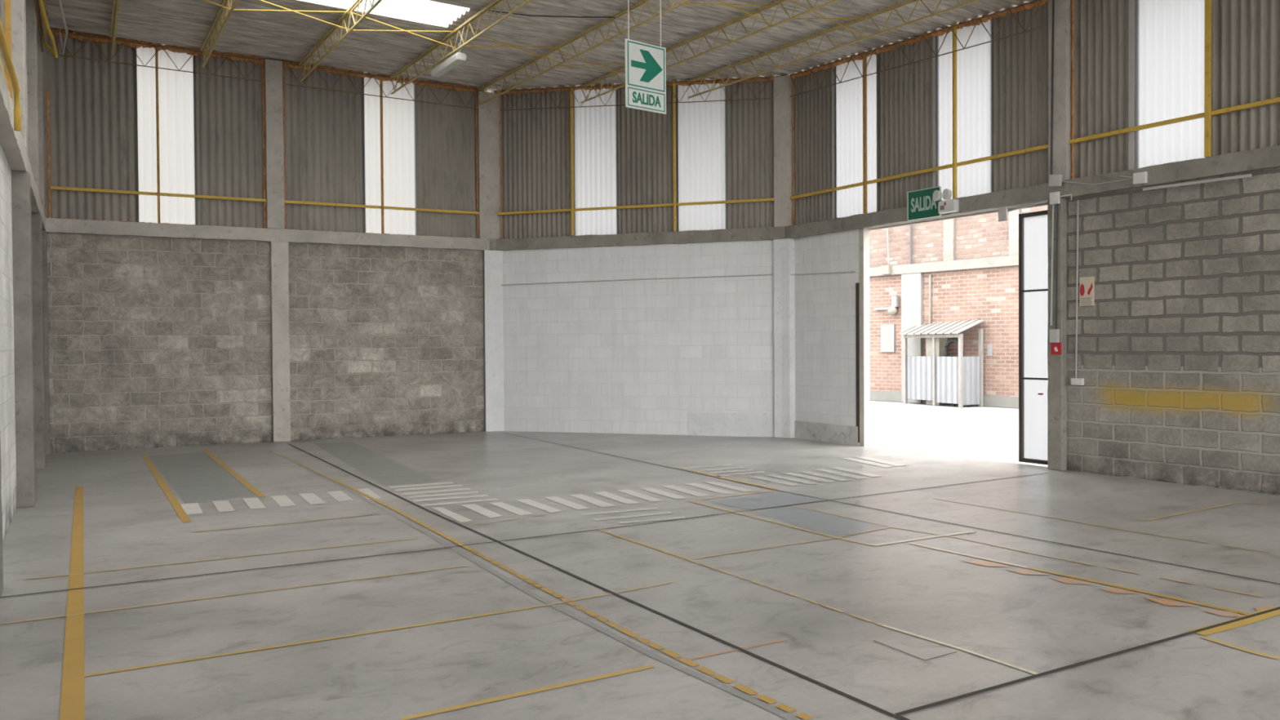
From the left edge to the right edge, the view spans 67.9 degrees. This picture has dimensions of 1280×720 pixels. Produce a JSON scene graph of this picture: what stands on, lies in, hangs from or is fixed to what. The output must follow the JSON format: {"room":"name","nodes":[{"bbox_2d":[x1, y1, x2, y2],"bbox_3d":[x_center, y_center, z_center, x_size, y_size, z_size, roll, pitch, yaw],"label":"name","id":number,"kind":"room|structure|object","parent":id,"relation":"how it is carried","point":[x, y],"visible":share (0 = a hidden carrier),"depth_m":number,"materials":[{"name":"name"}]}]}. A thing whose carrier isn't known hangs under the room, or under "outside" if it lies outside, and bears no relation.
{"room":"factory floor","nodes":[
{"label":"factory floor","id":0,"kind":"room"},
{"bbox_2d":[0,143,17,542],"bbox_3d":[-2.002,-0.124,2.071,0.160,3.410,17.600,-1,1,-30],"label":"wall","id":1,"kind":"structure","parent":0,"point":[7,408],"depth_m":8.62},
{"bbox_2d":[0,58,45,230],"bbox_3d":[-3.364,-1.944,4.497,0.278,0.222,23.200,-1,1,-30],"label":"beam","id":2,"kind":"structure","parent":1,"relation":"on","point":[11,141],"depth_m":8.47,"materials":[{"name":"concrete"}]},
{"bbox_2d":[4,0,12,99],"bbox_3d":[-5.920,-3.412,8.893,0.050,2.620,0.050,-1,1,-30],"label":"steel post","id":3,"kind":"object","parent":2,"relation":"on","point":[7,19],"visible":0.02,"depth_m":8.88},
{"bbox_2d":[0,18,21,131],"bbox_3d":[-3.994,-1.941,5.939,0.048,0.338,3.467,-1,1,-30],"label":"pipe","id":4,"kind":"object","parent":2,"relation":"on","point":[4,48],"visible":1,"depth_m":6.97,"materials":[{"name":"metal"}]},
{"bbox_2d":[10,0,27,154],"bbox_3d":[-6.383,-3.429,9.636,0.258,2.638,0.397,-1,1,-30],"label":"concrete column","id":5,"kind":"structure","parent":2,"relation":"on","point":[18,9],"depth_m":9.52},
{"bbox_2d":[25,0,39,196],"bbox_3d":[-8.119,-3.536,12.587,0.247,2.782,0.347,-1,1,-30],"label":"concrete column","id":6,"kind":"structure","parent":2,"relation":"on","point":[31,17],"depth_m":12.48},
{"bbox_2d":[36,22,44,213],"bbox_3d":[-9.130,-3.599,14.312,0.248,2.866,0.347,-1,1,-30],"label":"concrete column","id":7,"kind":"structure","parent":2,"relation":"on","point":[40,86],"depth_m":14.21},
{"bbox_2d":[42,33,138,222],"bbox_3d":[-8.632,-3.626,14.886,1.356,2.955,0.038,-1,1,-27],"label":"cladding","id":8,"kind":"object","parent":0,"point":[91,123],"visible":0.89,"depth_m":14.90,"materials":[{"name":"metal"}]},
{"bbox_2d":[46,27,264,64],"bbox_3d":[-7.723,-5.044,15.286,3.171,0.178,0.177,-1,1,-27],"label":"trim","id":9,"kind":"structure","parent":8,"relation":"attached to","point":[70,36],"depth_m":15.20,"materials":[{"name":"orange metal"}]},
{"bbox_2d":[133,44,197,225],"bbox_3d":[-7.663,-3.629,15.373,0.894,2.933,0.018,-1,1,-27],"label":"window","id":10,"kind":"structure","parent":8,"relation":"attached to","point":[176,89],"depth_m":15.38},
{"bbox_2d":[193,52,266,228],"bbox_3d":[-6.740,-3.635,15.858,1.270,2.919,0.038,-1,1,-27],"label":"cladding","id":11,"kind":"object","parent":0,"point":[230,137],"visible":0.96,"depth_m":15.81,"materials":[{"name":"metal"}]},
{"bbox_2d":[46,232,484,452],"bbox_3d":[-6.059,-0.321,16.288,7.250,3.410,0.160,-1,1,-27],"label":"wall","id":12,"kind":"structure","parent":0,"point":[153,342],"depth_m":15.93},
{"bbox_2d":[46,88,50,217],"bbox_3d":[-9.082,-3.171,14.598,0.045,2.005,0.048,-1,1,-30],"label":"trim","id":13,"kind":"structure","parent":12,"relation":"attached to","point":[47,92],"depth_m":14.59,"materials":[{"name":"brown metal"}]},
{"bbox_2d":[262,62,266,228],"bbox_3d":[-6.331,-3.609,16.010,0.054,2.795,0.053,0,1,9],"label":"trim","id":14,"kind":"structure","parent":12,"relation":"attached to","point":[263,63],"depth_m":16.00,"materials":[{"name":"brown metal"}]},
{"bbox_2d":[45,217,489,250],"bbox_3d":[-6.021,-2.111,16.218,7.100,0.222,0.248,-1,1,-27],"label":"beam","id":15,"kind":"structure","parent":12,"relation":"on","point":[52,224],"depth_m":15.88,"materials":[{"name":"concrete"}]},
{"bbox_2d":[155,43,159,223],"bbox_3d":[-7.719,-3.622,15.215,0.040,2.866,0.052,-1,1,-30],"label":"steel post","id":16,"kind":"object","parent":15,"relation":"on","point":[156,47],"visible":1,"depth_m":15.19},
{"bbox_2d":[53,31,261,81],"bbox_3d":[-7.638,-4.835,15.185,2.961,0.413,0.020,-1,1,-27],"label":"truss","id":17,"kind":"object","parent":16,"relation":"attached to","point":[55,32],"visible":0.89,"depth_m":15.15,"materials":[{"name":"brown metal"}]},
{"bbox_2d":[264,58,284,228],"bbox_3d":[-6.197,-3.632,16.103,0.287,2.838,0.217,-1,1,-27],"label":"concrete column","id":18,"kind":"structure","parent":15,"relation":"on","point":[273,69],"depth_m":16.01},
{"bbox_2d":[50,186,266,201],"bbox_3d":[-7.669,-2.666,15.309,3.110,0.045,0.045,-1,1,-27],"label":"rail","id":19,"kind":"object","parent":18,"relation":"attached to","point":[57,188],"visible":1,"depth_m":15.23,"materials":[{"name":"metal"}]},
{"bbox_2d":[284,200,479,214],"bbox_3d":[-4.521,-2.712,16.925,3.430,0.045,0.045,-1,1,-27],"label":"rail","id":20,"kind":"object","parent":18,"relation":"attached to","point":[285,201],"visible":1,"depth_m":16.85,"materials":[{"name":"metal"}]},
{"bbox_2d":[379,74,384,234],"bbox_3d":[-4.570,-3.640,16.832,0.040,2.810,0.052,-1,1,-30],"label":"steel post","id":21,"kind":"object","parent":15,"relation":"on","point":[380,77],"visible":1,"depth_m":16.81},
{"bbox_2d":[476,91,501,239],"bbox_3d":[-2.821,-3.627,17.837,0.480,2.730,0.191,-1,1,-30],"label":"concrete column","id":22,"kind":"structure","parent":15,"relation":"on","point":[488,113],"depth_m":17.74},
{"bbox_2d":[282,62,364,232],"bbox_3d":[-5.559,-3.643,16.465,1.545,2.900,0.038,-1,1,-27],"label":"cladding","id":23,"kind":"object","parent":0,"point":[323,128],"visible":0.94,"depth_m":16.51,"materials":[{"name":"metal"}]},
{"bbox_2d":[282,60,476,93],"bbox_3d":[-4.549,-5.024,16.915,3.432,0.171,0.161,-1,1,-27],"label":"trim","id":24,"kind":"structure","parent":23,"relation":"attached to","point":[284,62],"depth_m":16.83,"materials":[{"name":"orange metal"}]},
{"bbox_2d":[361,72,417,235],"bbox_3d":[-4.472,-3.647,17.012,0.970,2.876,0.018,-1,1,-27],"label":"window","id":25,"kind":"structure","parent":23,"relation":"attached to","point":[399,116],"depth_m":17.02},
{"bbox_2d":[416,83,485,238],"bbox_3d":[-3.487,-3.654,17.529,1.335,2.862,0.038,-1,1,-27],"label":"cladding","id":26,"kind":"object","parent":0,"point":[446,178],"visible":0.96,"depth_m":17.49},
{"bbox_2d":[493,86,571,238],"bbox_3d":[-1.976,-3.654,17.654,1.650,2.838,0.037,0,1,17],"label":"cladding","id":27,"kind":"object","parent":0,"point":[535,144],"visible":0.93,"depth_m":17.64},
{"bbox_2d":[36,0,1035,93],"bbox_3d":[1.485,-4.505,7.537,12.300,1.187,23.600,-1,1,-30],"label":"ceiling","id":28,"kind":"structure","parent":0,"point":[289,36],"depth_m":14.18,"materials":[{"name":"metal"}]},
{"bbox_2d":[38,0,48,43],"bbox_3d":[-3.113,-4.309,4.384,0.079,1.298,22.812,-1,1,-30],"label":"joist","id":29,"kind":"object","parent":28,"relation":"attached to","point":[44,28],"visible":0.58,"depth_m":13.36,"materials":[{"name":"yellow metal"}]},
{"bbox_2d":[38,0,57,57],"bbox_3d":[-7.756,-4.327,12.468,0.186,0.559,1.085,-1,1,-29],"label":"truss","id":30,"kind":"object","parent":29,"relation":"hanging from","point":[54,51],"visible":1,"depth_m":12.33,"materials":[{"name":"metal"}]},
{"bbox_2d":[109,0,119,54],"bbox_3d":[-2.387,-4.306,4.867,0.079,1.293,22.912,-1,1,-30],"label":"joist","id":31,"kind":"object","parent":28,"relation":"attached to","point":[117,2],"visible":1,"depth_m":13.49,"materials":[{"name":"yellow metal"}]},
{"bbox_2d":[200,0,238,67],"bbox_3d":[-1.283,-4.308,5.514,0.079,1.296,22.912,-1,1,-30],"label":"joist","id":32,"kind":"object","parent":28,"relation":"attached to","point":[208,43],"visible":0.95,"depth_m":13.74,"materials":[{"name":"yellow metal"}]},
{"bbox_2d":[233,0,350,30],"bbox_3d":[-4.676,-4.699,12.793,1.522,0.284,0.015,-1,1,-30],"label":"rods","id":33,"kind":"object","parent":32,"relation":"attached to","point":[260,0],"visible":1,"depth_m":12.82,"materials":[{"name":"yellow paint"}]},
{"bbox_2d":[298,0,382,81],"bbox_3d":[0.029,-4.303,6.282,0.079,1.286,22.912,-1,1,-30],"label":"joist","id":34,"kind":"object","parent":28,"relation":"attached to","point":[357,3],"visible":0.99,"depth_m":13.91,"materials":[{"name":"yellow metal"}]},
{"bbox_2d":[310,0,469,25],"bbox_3d":[-3.861,-4.913,12.839,2.980,0.118,1.040,-1,1,-30],"label":"window","id":35,"kind":"structure","parent":28,"relation":"attached to","point":[426,11],"depth_m":13.30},
{"bbox_2d":[389,0,532,94],"bbox_3d":[1.367,-4.304,7.065,0.079,1.289,22.912,-1,1,-30],"label":"joist","id":36,"kind":"object","parent":28,"relation":"attached to","point":[495,2],"visible":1,"depth_m":14.03,"materials":[{"name":"yellow metal"}]},
{"bbox_2d":[285,62,478,109],"bbox_3d":[-4.480,-4.824,16.808,3.361,0.419,0.020,-1,1,-27],"label":"truss","id":37,"kind":"object","parent":36,"relation":"attached to","point":[286,64],"visible":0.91,"depth_m":16.74,"materials":[{"name":"brown metal"}]},
{"bbox_2d":[430,0,493,77],"bbox_3d":[-2.535,-4.637,13.769,0.156,0.502,2.721,-1,1,-30],"label":"lamp","id":38,"kind":"object","parent":36,"relation":"hanging from","point":[458,58],"visible":0.98,"depth_m":14.23,"materials":[{"name":"metal"}]},
{"bbox_2d":[430,53,466,77],"bbox_3d":[-2.913,-4.468,14.419,0.156,0.149,1.220,-1,1,-30],"label":"diffuser","id":39,"kind":"object","parent":38,"relation":"attached to","point":[456,59],"depth_m":14.28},
{"bbox_2d":[477,0,691,105],"bbox_3d":[2.748,-4.306,7.874,0.079,1.293,22.912,-1,1,-30],"label":"joist","id":40,"kind":"object","parent":28,"relation":"attached to","point":[641,2],"visible":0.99,"depth_m":14.12,"materials":[{"name":"yellow metal"}]},
{"bbox_2d":[497,75,773,94],"bbox_3d":[-0.180,-4.919,17.022,5.186,0.287,0.132,0,1,17],"label":"trim","id":41,"kind":"structure","parent":28,"relation":"attached to","point":[771,77],"depth_m":16.80,"materials":[{"name":"orange metal"}]},
{"bbox_2d":[624,0,666,114],"bbox_3d":[0.045,-3.348,8.121,0.434,2.426,0.020,-1,1,-38],"label":"exit sign","id":42,"kind":"object","parent":28,"relation":"hanging from","point":[645,63],"visible":1,"depth_m":8.12,"materials":[{"name":"white plastic"}]},
{"bbox_2d":[579,0,839,102],"bbox_3d":[4.364,-4.267,7.984,0.079,1.232,21.469,-1,1,-30],"label":"joist","id":43,"kind":"object","parent":28,"relation":"attached to","point":[758,11],"visible":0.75,"depth_m":13.48,"materials":[{"name":"yellow metal"}]},
{"bbox_2d":[686,0,980,98],"bbox_3d":[5.904,-4.224,8.027,0.079,1.160,19.986,-1,1,-30],"label":"joist","id":44,"kind":"object","parent":28,"relation":"attached to","point":[895,6],"visible":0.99,"depth_m":13.62,"materials":[{"name":"yellow metal"}]},
{"bbox_2d":[500,77,770,111],"bbox_3d":[-0.190,-4.715,16.894,5.048,0.567,0.020,0,1,17],"label":"truss","id":45,"kind":"object","parent":44,"relation":"attached to","point":[615,86],"visible":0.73,"depth_m":16.97,"materials":[{"name":"brown metal"}]},
{"bbox_2d":[502,240,773,435],"bbox_3d":[-0.099,-0.374,17.163,5.437,3.410,0.160,0,1,17],"label":"wall","id":46,"kind":"structure","parent":0,"point":[630,357],"depth_m":17.07,"materials":[{"name":"paint"}]},
{"bbox_2d":[500,274,773,285],"bbox_3d":[-0.183,-1.433,17.072,5.313,0.072,0.022,0,1,17],"label":"conduit","id":47,"kind":"object","parent":46,"relation":"attached to","point":[757,274],"visible":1,"depth_m":17.00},
{"bbox_2d":[496,226,783,250],"bbox_3d":[-0.122,-2.163,17.097,5.437,0.222,0.208,0,1,17],"label":"beam","id":48,"kind":"structure","parent":46,"relation":"on","point":[767,233],"depth_m":16.94,"materials":[{"name":"concrete"}]},
{"bbox_2d":[569,85,573,235],"bbox_3d":[-1.235,-3.620,17.293,0.040,2.712,0.050,0,1,17],"label":"steel post","id":49,"kind":"object","parent":48,"relation":"on","point":[571,89],"visible":1,"depth_m":17.27,"materials":[{"name":"metal"}]},
{"bbox_2d":[616,84,676,233],"bbox_3d":[0.129,-3.608,16.998,1.160,2.740,0.038,0,1,17],"label":"cladding","id":50,"kind":"object","parent":48,"relation":"on","point":[645,138],"visible":0.72,"depth_m":17.01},
{"bbox_2d":[573,84,618,235],"bbox_3d":[-0.810,-3.623,17.280,0.880,2.773,0.018,0,1,17],"label":"window","id":51,"kind":"structure","parent":50,"relation":"attached to","point":[595,129],"depth_m":17.28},
{"bbox_2d":[672,80,676,231],"bbox_3d":[0.607,-3.584,16.718,0.040,2.634,0.050,0,1,17],"label":"steel post","id":52,"kind":"object","parent":48,"relation":"on","point":[673,84],"visible":1,"depth_m":16.70,"materials":[{"name":"metal"}]},
{"bbox_2d":[675,79,727,231],"bbox_3d":[1.078,-3.587,16.691,0.915,2.695,0.018,0,1,17],"label":"window","id":53,"kind":"structure","parent":48,"relation":"on","point":[700,126],"depth_m":16.69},
{"bbox_2d":[726,75,780,228],"bbox_3d":[2.015,-3.571,16.410,1.122,2.660,0.037,0,1,17],"label":"cladding","id":54,"kind":"object","parent":48,"relation":"on","point":[749,122],"visible":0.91,"depth_m":16.45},
{"bbox_2d":[773,75,795,226],"bbox_3d":[2.461,-3.546,16.197,0.399,2.550,0.165,0,1,30],"label":"concrete column","id":55,"kind":"structure","parent":48,"relation":"on","point":[782,85],"depth_m":16.14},
{"bbox_2d":[497,198,773,215],"bbox_3d":[-0.180,-2.742,17.031,5.206,0.045,0.045,0,1,17],"label":"rail","id":56,"kind":"object","parent":55,"relation":"attached to","point":[759,199],"visible":1,"depth_m":16.96,"materials":[{"name":"metal"}]},
{"bbox_2d":[688,412,774,437],"bbox_3d":[1.628,1.124,16.560,1.628,0.412,0.012,0,1,17],"label":"baseboard","id":57,"kind":"structure","parent":46,"relation":"attached to","point":[700,424],"depth_m":16.57,"materials":[{"name":"white paint"}]},
{"bbox_2d":[0,431,1279,719],"bbox_3d":[1.618,1.543,7.572,12.000,0.156,23.400,-1,1,-30],"label":"floor","id":58,"kind":"structure","parent":0,"point":[494,575],"depth_m":6.29,"materials":[{"name":"concrete"}]},
{"bbox_2d":[0,440,3,597],"bbox_3d":[-4.270,-0.163,6.103,0.246,3.390,0.257,-1,1,-30],"label":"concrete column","id":59,"kind":"structure","parent":58,"relation":"on","point":[1,510],"depth_m":6.21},
{"bbox_2d":[11,170,35,507],"bbox_3d":[-6.354,-0.206,9.691,0.277,3.390,0.357,-1,1,-30],"label":"concrete column","id":60,"kind":"structure","parent":58,"relation":"on","point":[20,180],"depth_m":9.57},
{"bbox_2d":[31,213,45,470],"bbox_3d":[-8.089,-0.241,12.644,0.267,3.390,0.307,-1,1,-30],"label":"concrete column","id":61,"kind":"structure","parent":58,"relation":"on","point":[36,218],"depth_m":12.56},
{"bbox_2d":[41,229,50,455],"bbox_3d":[-9.099,-0.262,14.370,0.268,3.390,0.307,-1,1,-30],"label":"concrete column","id":62,"kind":"structure","parent":58,"relation":"on","point":[43,231],"depth_m":14.30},
{"bbox_2d":[270,241,290,442],"bbox_3d":[-6.125,-0.309,16.176,0.287,3.390,0.227,-1,1,-27],"label":"concrete column","id":63,"kind":"structure","parent":58,"relation":"on","point":[279,256],"depth_m":16.08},
{"bbox_2d":[482,249,504,431],"bbox_3d":[-2.739,-0.357,17.841,0.448,3.390,0.178,-1,1,-9],"label":"concrete column","id":64,"kind":"structure","parent":58,"relation":"on","point":[492,260],"depth_m":17.79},
{"bbox_2d":[773,238,795,438],"bbox_3d":[2.482,-0.366,16.236,0.435,3.390,0.168,0,1,32],"label":"concrete column","id":65,"kind":"structure","parent":58,"relation":"on","point":[783,249],"depth_m":16.17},
{"bbox_2d":[1047,198,1066,471],"bbox_3d":[5.276,-0.317,11.943,0.233,3.390,0.212,-1,1,-30],"label":"concrete column","id":66,"kind":"structure","parent":58,"relation":"on","point":[1056,363],"depth_m":11.85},
{"bbox_2d":[1050,204,1054,325],"bbox_3d":[5.154,-1.198,11.880,0.025,1.529,0.051,-1,1,-30],"label":"conduit","id":67,"kind":"object","parent":66,"relation":"attached to","point":[1053,205],"visible":1,"depth_m":11.87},
{"bbox_2d":[794,229,859,445],"bbox_3d":[3.038,-0.370,15.638,0.160,3.410,1.720,-1,1,-32],"label":"wall","id":68,"kind":"structure","parent":0,"point":[825,380],"depth_m":15.48,"materials":[{"name":"paint"}]},
{"bbox_2d":[794,420,858,445],"bbox_3d":[3.028,1.187,15.532,0.014,0.300,1.480,-1,1,-32],"label":"baseboard","id":69,"kind":"structure","parent":68,"relation":"attached to","point":[828,433],"depth_m":15.49,"materials":[{"name":"white paint"}]},
{"bbox_2d":[855,282,859,442],"bbox_3d":[3.419,0.044,14.899,0.034,2.500,0.066,-1,1,-30],"label":"channel","id":70,"kind":"object","parent":68,"relation":"attached to","point":[857,285],"visible":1,"depth_m":14.88,"materials":[{"name":"brown metal"}]},
{"bbox_2d":[858,228,870,446],"bbox_3d":[3.509,-0.351,14.860,0.133,3.390,0.104,-1,1,-30],"label":"door frame","id":71,"kind":"structure","parent":68,"relation":"attached to","point":[864,233],"depth_m":14.82,"materials":[{"name":"concrete"}]},
{"bbox_2d":[869,205,1047,396],"bbox_3d":[7.723,-2.600,25.414,0.250,7.500,10.700,-1,1,-38],"label":"wall","id":72,"kind":"structure","parent":0,"point":[989,295],"depth_m":24.50,"materials":[{"name":"red brick"}]},
{"bbox_2d":[880,324,895,351],"bbox_3d":[6.863,-0.603,26.326,0.058,0.761,0.450,-1,1,-38],"label":"notice board","id":73,"kind":"object","parent":72,"relation":"attached to","point":[887,331],"visible":1,"depth_m":26.29,"materials":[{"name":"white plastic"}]},
{"bbox_2d":[869,254,1018,276],"bbox_3d":[7.617,-2.456,25.333,0.220,0.244,10.700,-1,1,-38],"label":"beam","id":74,"kind":"structure","parent":72,"relation":"on","point":[1009,260],"depth_m":24.58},
{"bbox_2d":[943,218,955,261],"bbox_3d":[8.070,-4.407,24.756,0.150,3.670,0.300,-1,1,-38],"label":"concrete column","id":75,"kind":"structure","parent":74,"relation":"on","point":[948,224],"depth_m":24.70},
{"bbox_2d":[1008,208,1020,255],"bbox_3d":[9.197,-4.391,23.294,0.150,3.670,0.266,-1,1,-38],"label":"concrete column","id":76,"kind":"structure","parent":74,"relation":"on","point":[1014,215],"depth_m":23.26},
{"bbox_2d":[870,391,1018,408],"bbox_3d":[7.667,1.017,25.409,0.150,0.270,10.700,-1,1,-38],"label":"trim","id":77,"kind":"structure","parent":72,"relation":"attached to","point":[988,401],"depth_m":23.94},
{"bbox_2d":[870,400,1047,466],"bbox_3d":[6.390,1.319,19.982,10.020,0.132,20.000,-1,1,-30],"label":"pavement","id":78,"kind":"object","parent":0,"point":[975,432],"visible":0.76,"depth_m":17.66,"materials":[{"name":"concrete"}]},
{"bbox_2d":[901,272,923,403],"bbox_3d":[7.386,-0.595,25.695,0.200,3.486,0.623,-1,1,-38],"label":"concrete column","id":79,"kind":"structure","parent":78,"relation":"on","point":[912,284],"depth_m":25.59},
{"bbox_2d":[925,337,946,404],"bbox_3d":[7.729,0.286,24.767,0.300,1.750,0.450,-1,1,-30],"label":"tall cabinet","id":80,"kind":"object","parent":78,"relation":"on","point":[940,343],"visible":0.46,"depth_m":24.58,"materials":[{"name":"beige metal"}]},
{"bbox_2d":[899,319,984,407],"bbox_3d":[7.786,0.060,24.619,0.900,2.205,2.058,-1,1,-28],"label":"shed","id":81,"kind":"object","parent":78,"relation":"on","point":[959,380],"visible":0.97,"depth_m":24.16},
{"bbox_2d":[1066,167,1279,495],"bbox_3d":[8.932,-0.261,6.251,0.160,3.410,13.350,-1,1,-32],"label":"wall","id":82,"kind":"structure","parent":0,"point":[1178,357],"depth_m":10.67,"materials":[{"name":"concrete"}]},
{"bbox_2d":[784,145,1279,238],"bbox_3d":[7.478,-2.076,8.416,0.238,0.222,18.600,-1,1,-32],"label":"beam","id":83,"kind":"structure","parent":82,"relation":"on","point":[1266,157],"depth_m":11.64,"materials":[{"name":"concrete"}]},
{"bbox_2d":[794,67,835,225],"bbox_3d":[2.831,-3.547,15.819,0.038,2.620,1.270,-1,1,-32],"label":"cladding","id":84,"kind":"object","parent":83,"relation":"on","point":[813,108],"visible":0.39,"depth_m":15.76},
{"bbox_2d":[791,78,795,225],"bbox_3d":[2.596,-3.516,16.092,0.043,2.501,0.037,0,1,6],"label":"trim","id":85,"kind":"structure","parent":84,"relation":"attached to","point":[793,85],"depth_m":16.08,"materials":[{"name":"orange metal"}]},
{"bbox_2d":[834,53,879,217],"bbox_3d":[3.392,-3.511,14.908,0.018,2.569,0.950,-1,1,-32],"label":"window","id":86,"kind":"structure","parent":84,"relation":"attached to","point":[849,94],"depth_m":14.92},
{"bbox_2d":[831,66,835,218],"bbox_3d":[3.116,-3.516,15.326,0.014,2.509,0.050,-1,1,-30],"label":"strip","id":87,"kind":"object","parent":86,"relation":"attached to","point":[833,72],"visible":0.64,"depth_m":15.32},
{"bbox_2d":[790,0,1048,79],"bbox_3d":[3.878,-4.672,14.038,0.125,0.298,4.930,-1,1,-32],"label":"trim","id":88,"kind":"structure","parent":84,"relation":"attached to","point":[1029,6],"depth_m":13.62,"materials":[{"name":"orange metal"}]},
{"bbox_2d":[862,51,866,213],"bbox_3d":[3.454,-3.490,14.594,0.051,2.476,0.041,-1,1,-30],"label":"steel post","id":89,"kind":"object","parent":83,"relation":"on","point":[864,55],"visible":1,"depth_m":14.58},
{"bbox_2d":[789,0,1041,97],"bbox_3d":[3.783,-4.478,13.950,0.020,0.566,4.762,-1,1,-32],"label":"truss","id":90,"kind":"object","parent":89,"relation":"attached to","point":[1024,4],"visible":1,"depth_m":13.58,"materials":[{"name":"brown metal"}]},
{"bbox_2d":[879,36,932,211],"bbox_3d":[3.945,-3.482,14.046,0.038,2.530,1.180,-1,1,-32],"label":"cladding","id":91,"kind":"object","parent":83,"relation":"on","point":[905,92],"visible":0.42,"depth_m":14.10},
{"bbox_2d":[935,19,992,200],"bbox_3d":[4.483,-3.448,13.171,0.018,2.482,0.955,-1,1,-32],"label":"window","id":92,"kind":"structure","parent":91,"relation":"attached to","point":[975,64],"depth_m":13.13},
{"bbox_2d":[932,36,935,187],"bbox_3d":[4.207,-3.453,13.591,0.014,2.423,0.050,-1,1,-30],"label":"strip","id":93,"kind":"object","parent":92,"relation":"attached to","point":[933,37],"visible":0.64,"depth_m":13.59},
{"bbox_2d":[906,186,941,220],"bbox_3d":[4.061,-2.236,13.601,0.041,0.416,0.595,-1,1,-32],"label":"exit sign","id":94,"kind":"object","parent":83,"relation":"attached to","point":[921,204],"visible":1,"depth_m":13.60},
{"bbox_2d":[932,188,959,213],"bbox_3d":[4.237,-2.211,13.220,0.149,0.326,0.371,-1,1,-32],"label":"emergency light","id":95,"kind":"object","parent":83,"relation":"attached to","point":[948,206],"visible":1,"depth_m":13.15,"materials":[{"name":"white plastic"}]},
{"bbox_2d":[952,23,956,199],"bbox_3d":[4.356,-3.438,13.157,0.051,2.405,0.041,-1,1,-30],"label":"steel post","id":96,"kind":"object","parent":83,"relation":"on","point":[954,28],"visible":1,"depth_m":13.14,"materials":[{"name":"metal"}]},
{"bbox_2d":[870,203,1047,230],"bbox_3d":[4.480,-2.126,13.465,0.060,0.230,3.260,-1,1,-32],"label":"lintel","id":97,"kind":"object","parent":83,"relation":"attached to","point":[1043,204],"visible":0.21,"depth_m":13.46,"materials":[{"name":"concrete"}]},
{"bbox_2d":[992,3,1048,191],"bbox_3d":[5.024,-3.418,12.330,0.038,2.444,1.125,-1,1,-32],"label":"cladding","id":98,"kind":"object","parent":83,"relation":"on","point":[1020,61],"visible":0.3,"depth_m":12.41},
{"bbox_2d":[1048,0,1072,182],"bbox_3d":[5.276,-3.402,11.871,0.224,2.362,0.272,-1,1,-30],"label":"concrete column","id":99,"kind":"structure","parent":83,"relation":"on","point":[1062,81],"depth_m":11.77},
{"bbox_2d":[790,144,1048,199],"bbox_3d":[3.863,-2.721,14.056,0.045,0.045,4.930,-1,1,-32],"label":"rail","id":100,"kind":"object","parent":99,"relation":"attached to","point":[1046,146],"visible":1,"depth_m":13.59,"materials":[{"name":"metal"}]},
{"bbox_2d":[1050,0,1054,174],"bbox_3d":[5.146,-3.392,11.863,0.025,2.181,0.051,-1,1,-30],"label":"conduit","id":101,"kind":"object","parent":99,"relation":"attached to","point":[1053,1],"visible":1,"depth_m":11.85,"materials":[{"name":"metal"}]},
{"bbox_2d":[1068,97,1279,143],"bbox_3d":[8.842,-2.629,6.125,0.045,0.045,13.280,-1,1,-32],"label":"rail","id":102,"kind":"object","parent":99,"relation":"attached to","point":[1273,100],"visible":1,"depth_m":10.62,"materials":[{"name":"metal"}]},
{"bbox_2d":[1073,0,1128,178],"bbox_3d":[5.546,-3.387,11.498,0.038,2.400,1.000,-1,1,-32],"label":"cladding","id":103,"kind":"object","parent":83,"relation":"on","point":[1100,52],"visible":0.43,"depth_m":11.48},
{"bbox_2d":[1071,0,1075,178],"bbox_3d":[5.340,-3.360,11.724,0.045,2.293,0.052,-1,1,-30],"label":"trim","id":104,"kind":"structure","parent":103,"relation":"attached to","point":[1073,33],"depth_m":11.71,"materials":[{"name":"orange metal"}]},
{"bbox_2d":[1134,0,1204,168],"bbox_3d":[6.006,-3.358,10.748,0.018,2.359,0.840,-1,1,-32],"label":"window","id":105,"kind":"structure","parent":103,"relation":"attached to","point":[1170,34],"depth_m":10.77,"materials":[{"name":"plastic"}]},
{"bbox_2d":[1128,0,1134,169],"bbox_3d":[5.755,-3.362,11.127,0.014,2.300,0.070,-1,1,-30],"label":"strip","id":106,"kind":"object","parent":105,"relation":"attached to","point":[1131,2],"visible":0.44,"depth_m":11.12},
{"bbox_2d":[1142,173,1252,191],"bbox_3d":[6.073,-1.941,10.404,0.036,0.053,1.150,-1,1,-32],"label":"tube","id":107,"kind":"object","parent":83,"relation":"attached to","point":[1246,175],"visible":1,"depth_m":10.36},
{"bbox_2d":[1204,0,1211,157],"bbox_3d":[6.153,-3.333,10.297,0.051,2.263,0.051,-1,1,-30],"label":"steel post","id":108,"kind":"object","parent":83,"relation":"on","point":[1207,44],"visible":1,"depth_m":10.29,"materials":[{"name":"metal"}]},
{"bbox_2d":[1211,0,1279,156],"bbox_3d":[6.676,-3.329,9.699,0.038,2.326,1.730,-1,1,-32],"label":"cladding","id":109,"kind":"object","parent":83,"relation":"on","point":[1246,33],"visible":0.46,"depth_m":10.10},
{"bbox_2d":[1018,209,1048,464],"bbox_3d":[5.385,-0.284,12.071,0.060,3.280,1.280,-1,1,-32],"label":"gate leaf","id":110,"kind":"object","parent":82,"relation":"attached to","point":[1033,226],"visible":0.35,"depth_m":12.46,"materials":[{"name":"white metal"}]},
{"bbox_2d":[1075,200,1079,377],"bbox_3d":[5.384,-0.868,11.710,0.021,2.198,0.045,-1,1,-30],"label":"conduit","id":111,"kind":"object","parent":82,"relation":"attached to","point":[1077,201],"visible":1,"depth_m":11.70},
{"bbox_2d":[1079,276,1094,306],"bbox_3d":[5.456,-0.835,11.607,0.018,0.361,0.193,-1,1,-32],"label":"notice","id":112,"kind":"object","parent":82,"relation":"attached to","point":[1086,284],"visible":1,"depth_m":11.60,"materials":[{"name":"paper"}]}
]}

